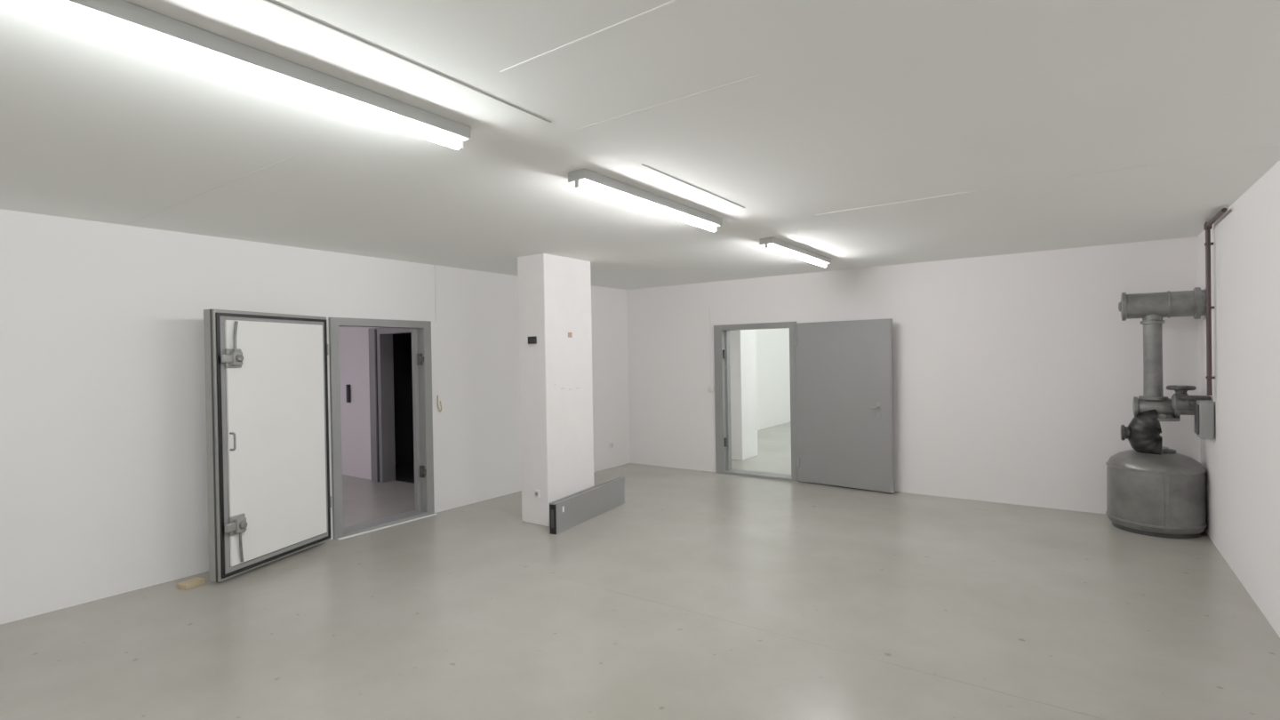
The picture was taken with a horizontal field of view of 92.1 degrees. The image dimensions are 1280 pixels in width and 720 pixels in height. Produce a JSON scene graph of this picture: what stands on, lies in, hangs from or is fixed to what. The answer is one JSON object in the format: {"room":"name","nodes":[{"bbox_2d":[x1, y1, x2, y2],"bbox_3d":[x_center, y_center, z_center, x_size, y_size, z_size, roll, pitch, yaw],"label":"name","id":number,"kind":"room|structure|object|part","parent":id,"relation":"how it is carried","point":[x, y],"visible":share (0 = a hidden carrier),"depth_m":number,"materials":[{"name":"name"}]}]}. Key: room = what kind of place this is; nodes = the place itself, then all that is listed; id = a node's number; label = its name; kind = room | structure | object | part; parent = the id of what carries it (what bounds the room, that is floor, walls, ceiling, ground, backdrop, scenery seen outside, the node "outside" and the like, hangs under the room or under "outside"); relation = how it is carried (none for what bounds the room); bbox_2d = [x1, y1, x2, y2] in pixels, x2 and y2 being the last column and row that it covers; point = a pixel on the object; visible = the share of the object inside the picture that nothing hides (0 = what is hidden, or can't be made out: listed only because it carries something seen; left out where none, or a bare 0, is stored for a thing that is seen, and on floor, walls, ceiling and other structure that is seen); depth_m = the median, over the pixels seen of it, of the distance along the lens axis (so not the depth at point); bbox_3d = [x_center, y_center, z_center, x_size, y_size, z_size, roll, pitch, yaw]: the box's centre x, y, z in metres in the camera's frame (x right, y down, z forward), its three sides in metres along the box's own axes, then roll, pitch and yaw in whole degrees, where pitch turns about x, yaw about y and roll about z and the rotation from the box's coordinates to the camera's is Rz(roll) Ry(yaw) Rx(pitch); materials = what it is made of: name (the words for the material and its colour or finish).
{"room":"bunker room","nodes":[
{"label":"bunker room","id":0,"kind":"room"},
{"bbox_2d":[339,326,375,479],"bbox_3d":[-3.646,0.312,8.352,4.390,2.580,0.150,-1,1,35],"label":"wall","id":1,"kind":"structure","parent":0,"point":[354,341],"depth_m":8.44,"materials":[{"name":"paint"}]},
{"bbox_2d":[0,208,790,624],"bbox_3d":[-0.526,0.255,8.832,0.150,2.580,20.200,-1,1,35],"label":"wall","id":2,"kind":"structure","parent":0,"point":[103,458],"depth_m":4.48,"materials":[{"name":"paint"}]},
{"bbox_2d":[203,308,331,582],"bbox_3d":[-2.901,0.606,4.939,0.253,1.955,1.103,-1,0,16],"label":"door leaf","id":3,"kind":"structure","parent":2,"relation":"in","point":[267,412],"depth_m":4.76,"materials":[{"name":"white paint"},{"name":"grey paint"},{"name":"black rubber"}]},
{"bbox_3d":[-2.958,0.593,4.483,0.053,0.136,0.016,-1,0,16],"label":"pull handle","id":4,"kind":"part","parent":3,"relation":"part of","materials":[{"name":"grey paint"}]},
{"bbox_3d":[-2.962,-0.173,4.518,0.023,0.224,0.060,-1,0,-13],"label":"latch rod","id":5,"kind":"part","parent":3,"relation":"part of","materials":[{"name":"metal"}]},
{"bbox_3d":[-2.933,1.373,4.537,0.022,0.233,0.055,-1,0,-17],"label":"latch rod","id":6,"kind":"part","parent":3,"relation":"part of","materials":[{"name":"metal"}]},
{"bbox_2d":[328,317,434,539],"bbox_3d":[-2.524,0.605,5.995,0.200,1.990,1.050,-1,1,35],"label":"frame","id":7,"kind":"object","parent":2,"relation":"attached to","point":[423,327],"visible":0.67,"depth_m":5.96,"materials":[{"name":"grey paint"}]},
{"bbox_2d":[411,328,420,511],"bbox_3d":[-2.554,0.623,6.013,0.050,1.885,0.885,-1,1,35],"label":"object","id":8,"kind":"object","parent":7,"relation":"attached to","point":[414,333],"depth_m":6.34,"materials":[{"name":"grey metal"}]},
{"bbox_2d":[343,510,427,536],"bbox_3d":[-2.505,1.582,5.997,0.210,0.035,0.885,-1,1,35],"label":"sill","id":9,"kind":"structure","parent":2,"relation":"attached to","point":[348,531],"depth_m":5.95,"materials":[{"name":"grey paint"}]},
{"bbox_2d":[337,513,437,539],"bbox_3d":[-2.397,1.595,5.937,0.035,0.006,1.030,-1,1,35],"label":"threshold","id":10,"kind":"object","parent":2,"relation":"in","point":[346,537],"depth_m":5.89,"materials":[{"name":"silver metal"}]},
{"bbox_2d":[416,353,423,365],"bbox_3d":[-2.237,-0.007,6.294,0.095,0.120,0.040,-1,1,35],"label":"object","id":11,"kind":"object","parent":2,"relation":"attached to","point":[420,358],"visible":1,"depth_m":6.29,"materials":[{"name":"metal"}]},
{"bbox_2d":[419,465,426,477],"bbox_3d":[-2.217,1.143,6.303,0.095,0.120,0.040,-1,1,35],"label":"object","id":12,"kind":"object","parent":2,"relation":"attached to","point":[422,471],"visible":1,"depth_m":6.30,"materials":[{"name":"metal"}]},
{"bbox_2d":[437,395,441,412],"bbox_3d":[-2.098,0.457,6.453,0.022,0.176,0.061,-1,1,35],"label":"hanging cable","id":13,"kind":"object","parent":2,"relation":"attached to","point":[437,396],"visible":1,"depth_m":6.44,"materials":[{"name":"beige plastic"}]},
{"bbox_2d":[392,333,414,463],"bbox_3d":[-2.746,0.287,9.632,4.380,2.580,2.960,-1,1,35],"label":"wall","id":14,"kind":"structure","parent":0,"point":[402,342],"depth_m":9.54,"materials":[{"name":"black paint"}]},
{"bbox_2d":[0,0,1279,289],"bbox_3d":[1.126,-1.115,7.667,13.400,0.120,20.550,-1,1,35],"label":"ceiling","id":15,"kind":"structure","parent":0,"point":[852,104],"depth_m":2.65,"materials":[{"name":"paint"}]},
{"bbox_2d":[0,0,471,150],"bbox_3d":[-1.205,-0.929,2.017,0.120,0.089,1.530,-1,1,35],"label":"fluorescent light","id":16,"kind":"object","parent":15,"relation":"attached to","point":[121,20],"visible":1,"depth_m":1.90,"materials":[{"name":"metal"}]},
{"bbox_2d":[263,0,551,122],"bbox_3d":[-1.644,-0.961,0.777,0.007,0.013,4.400,-1,1,35],"label":"trim","id":17,"kind":"structure","parent":15,"relation":"attached to","point":[268,1],"depth_m":1.98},
{"bbox_2d":[500,0,679,72],"bbox_3d":[-0.170,-0.995,1.896,0.750,0.012,0.008,-1,1,35],"label":"trim","id":18,"kind":"structure","parent":15,"relation":"attached to","point":[674,1],"depth_m":1.87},
{"bbox_2d":[568,168,722,231],"bbox_3d":[0.106,-0.964,3.870,0.120,0.089,1.530,-1,1,35],"label":"fluorescent light","id":19,"kind":"object","parent":15,"relation":"attached to","point":[586,180],"visible":1,"depth_m":3.66,"materials":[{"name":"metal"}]},
{"bbox_2d":[641,164,744,207],"bbox_3d":[0.356,-1.016,3.650,0.005,0.013,1.200,-1,1,35],"label":"trim","id":20,"kind":"structure","parent":15,"relation":"attached to","point":[642,164],"depth_m":3.55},
{"bbox_2d":[760,237,831,267],"bbox_3d":[1.507,-1.002,5.849,0.120,0.089,1.520,-1,1,35],"label":"fluorescent light","id":21,"kind":"object","parent":15,"relation":"attached to","point":[772,244],"visible":1,"depth_m":5.66,"materials":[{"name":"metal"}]},
{"bbox_2d":[816,192,966,215],"bbox_3d":[1.642,-1.042,4.111,0.950,0.012,0.012,-1,1,35],"label":"trim","id":22,"kind":"structure","parent":15,"relation":"attached to","point":[964,192],"depth_m":4.08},
{"bbox_2d":[0,422,1279,719],"bbox_3d":[1.172,1.583,7.686,13.400,0.124,20.550,-1,1,35],"label":"floor","id":23,"kind":"structure","parent":0,"point":[460,612],"depth_m":3.70,"materials":[{"name":"paint"}]},
{"bbox_2d":[176,576,206,590],"bbox_3d":[-3.223,1.606,4.433,0.100,0.035,0.140,-1,0,21],"label":"wedge","id":24,"kind":"object","parent":23,"relation":"on","point":[196,581],"visible":1,"depth_m":4.40,"materials":[{"name":"brown wood"}]},
{"bbox_2d":[517,253,594,526],"bbox_3d":[-0.831,0.280,6.191,0.357,2.580,0.687,-1,1,35],"label":"column","id":25,"kind":"structure","parent":23,"relation":"on","point":[555,291],"depth_m":5.97,"materials":[{"name":"paint"}]},
{"bbox_2d":[527,336,536,343],"bbox_3d":[-1.029,-0.190,5.887,0.100,0.070,0.026,-1,1,35],"label":"alarm box","id":26,"kind":"object","parent":25,"relation":"attached to","point":[532,340],"visible":1,"depth_m":5.87,"materials":[{"name":"black plastic"}]},
{"bbox_2d":[534,489,540,497],"bbox_3d":[-0.980,1.274,5.880,0.060,0.070,0.024,-1,1,35],"label":"wall socket","id":27,"kind":"object","parent":25,"relation":"attached to","point":[537,492],"visible":1,"depth_m":5.87,"materials":[{"name":"white plastic"}]},
{"bbox_2d":[568,332,572,337],"bbox_3d":[-0.691,-0.247,6.087,0.005,0.050,0.055,-1,1,35],"label":"label sticker","id":28,"kind":"object","parent":25,"relation":"attached to","point":[570,334],"visible":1,"depth_m":6.08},
{"bbox_2d":[549,476,624,534],"bbox_3d":[-0.495,1.424,6.144,0.084,0.281,1.304,-1,0,27],"label":"panel","id":29,"kind":"object","parent":23,"relation":"on","point":[565,513],"visible":1,"depth_m":5.99,"materials":[{"name":"grey metal"}]},
{"bbox_3d":[-0.789,1.434,5.566,0.030,0.160,0.006,-1,0,27],"label":"plate","id":30,"kind":"part","parent":29,"relation":"part of","materials":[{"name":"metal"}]},
{"bbox_2d":[729,329,757,460],"bbox_3d":[1.528,0.215,9.552,0.350,2.580,0.550,-1,1,35],"label":"column","id":31,"kind":"structure","parent":23,"relation":"on","point":[742,342],"depth_m":9.32,"materials":[{"name":"paint"}]},
{"bbox_2d":[1105,287,1214,538],"bbox_3d":[4.481,0.435,5.380,0.693,2.100,0.787,-1,1,35],"label":"air filtration unit","id":32,"kind":"object","parent":23,"relation":"on","point":[1154,490],"visible":1,"depth_m":5.26,"materials":[{"name":"metal"}]},
{"bbox_3d":[4.565,0.290,5.205,0.090,0.150,0.090,-1,1,35],"label":"handwheel stem","id":33,"kind":"part","parent":32,"relation":"part of","materials":[{"name":"metal"}]},
{"bbox_3d":[4.541,0.306,5.062,0.205,0.030,0.100,-1,1,35],"label":"mount rail","id":34,"kind":"part","parent":32,"relation":"part of","materials":[{"name":"metal"}]},
{"bbox_3d":[4.507,0.477,4.992,0.017,0.240,0.140,-1,1,35],"label":"wall box lid","id":35,"kind":"part","parent":32,"relation":"part of","materials":[{"name":"metal"}]},
{"bbox_2d":[626,236,1199,513],"bbox_3d":[3.328,0.204,6.826,8.460,2.580,0.180,-1,1,35],"label":"wall","id":36,"kind":"structure","parent":0,"point":[1017,377],"depth_m":6.52,"materials":[{"name":"paint"}]},
{"bbox_2d":[708,385,713,391],"bbox_3d":[0.959,0.394,8.373,0.070,0.080,0.038,-1,1,35],"label":"light switch","id":37,"kind":"object","parent":36,"relation":"attached to","point":[710,388],"visible":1,"depth_m":8.36,"materials":[{"name":"white plastic"}]},
{"bbox_2d":[722,349,726,358],"bbox_3d":[1.135,-0.079,8.275,0.030,0.120,0.060,-1,1,35],"label":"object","id":38,"kind":"object","parent":36,"relation":"attached to","point":[724,350],"visible":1,"depth_m":8.25,"materials":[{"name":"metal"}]},
{"bbox_2d":[724,437,727,447],"bbox_3d":[1.155,1.101,8.284,0.030,0.120,0.060,-1,1,35],"label":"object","id":39,"kind":"object","parent":36,"relation":"attached to","point":[725,438],"visible":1,"depth_m":8.26,"materials":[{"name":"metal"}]},
{"bbox_2d":[713,321,799,481],"bbox_3d":[1.547,0.520,8.086,1.150,1.990,0.230,-1,1,35],"label":"frame","id":40,"kind":"object","parent":36,"relation":"attached to","point":[719,331],"visible":0.79,"depth_m":8.27,"materials":[{"name":"grey paint"}]},
{"bbox_2d":[725,330,729,470],"bbox_3d":[1.557,0.540,8.074,0.940,1.890,0.040,-1,1,35],"label":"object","id":41,"kind":"object","parent":40,"relation":"attached to","point":[726,332],"depth_m":8.32,"materials":[{"name":"grey metal"}]},
{"bbox_2d":[723,468,791,480],"bbox_3d":[1.573,1.500,8.081,0.940,0.030,0.240,-1,1,35],"label":"sill","id":42,"kind":"structure","parent":36,"relation":"attached to","point":[739,472],"depth_m":8.03,"materials":[{"name":"grey paint"}]},
{"bbox_2d":[793,318,895,493],"bbox_3d":[2.360,0.515,7.246,1.173,1.945,0.114,-1,1,41],"label":"door leaf","id":43,"kind":"structure","parent":36,"relation":"in","point":[845,419],"depth_m":7.21,"materials":[{"name":"grey paint"}]},
{"bbox_3d":[2.695,0.559,6.955,0.040,0.170,0.008,-1,1,41],"label":"lock plate","id":44,"kind":"part","parent":43,"relation":"part of","materials":[{"name":"metal"}]},
{"bbox_2d":[1197,160,1279,637],"bbox_3d":[2.006,0.268,1.159,0.150,2.580,10.600,-1,1,35],"label":"wall","id":45,"kind":"structure","parent":0,"point":[1241,463],"depth_m":3.94,"materials":[{"name":"paint"}]},
{"bbox_2d":[1203,208,1227,395],"bbox_3d":[4.290,-0.396,4.586,0.054,1.360,0.695,-1,1,35],"label":"pipe","id":46,"kind":"object","parent":45,"relation":"attached to","point":[1207,226],"visible":1,"depth_m":4.84,"materials":[{"name":"grey metal"}]},
{"bbox_3d":[-5.762,0.341,9.292,0.150,2.580,7.500,-1,1,35],"label":"wall","id":47,"kind":"structure","parent":0,"visible":0},
{"bbox_2d":[345,384,351,402],"bbox_3d":[-4.017,0.462,8.501,0.050,0.250,0.039,-1,1,35],"label":"wall bracket","id":48,"kind":"object","parent":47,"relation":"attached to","point":[348,387],"visible":1,"depth_m":8.49,"materials":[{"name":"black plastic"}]},
{"bbox_2d":[368,328,411,482],"bbox_3d":[-3.031,0.585,7.910,1.220,2.020,0.190,-1,1,35],"label":"frame","id":49,"kind":"object","parent":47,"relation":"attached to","point":[385,358],"visible":0.43,"depth_m":8.11,"materials":[{"name":"grey metal"}]},
{"bbox_2d":[374,329,379,482],"bbox_3d":[-3.445,0.600,8.077,0.030,2.000,0.015,-1,1,35],"label":"bead","id":50,"kind":"object","parent":49,"relation":"attached to","point":[375,331],"depth_m":8.07}
]}

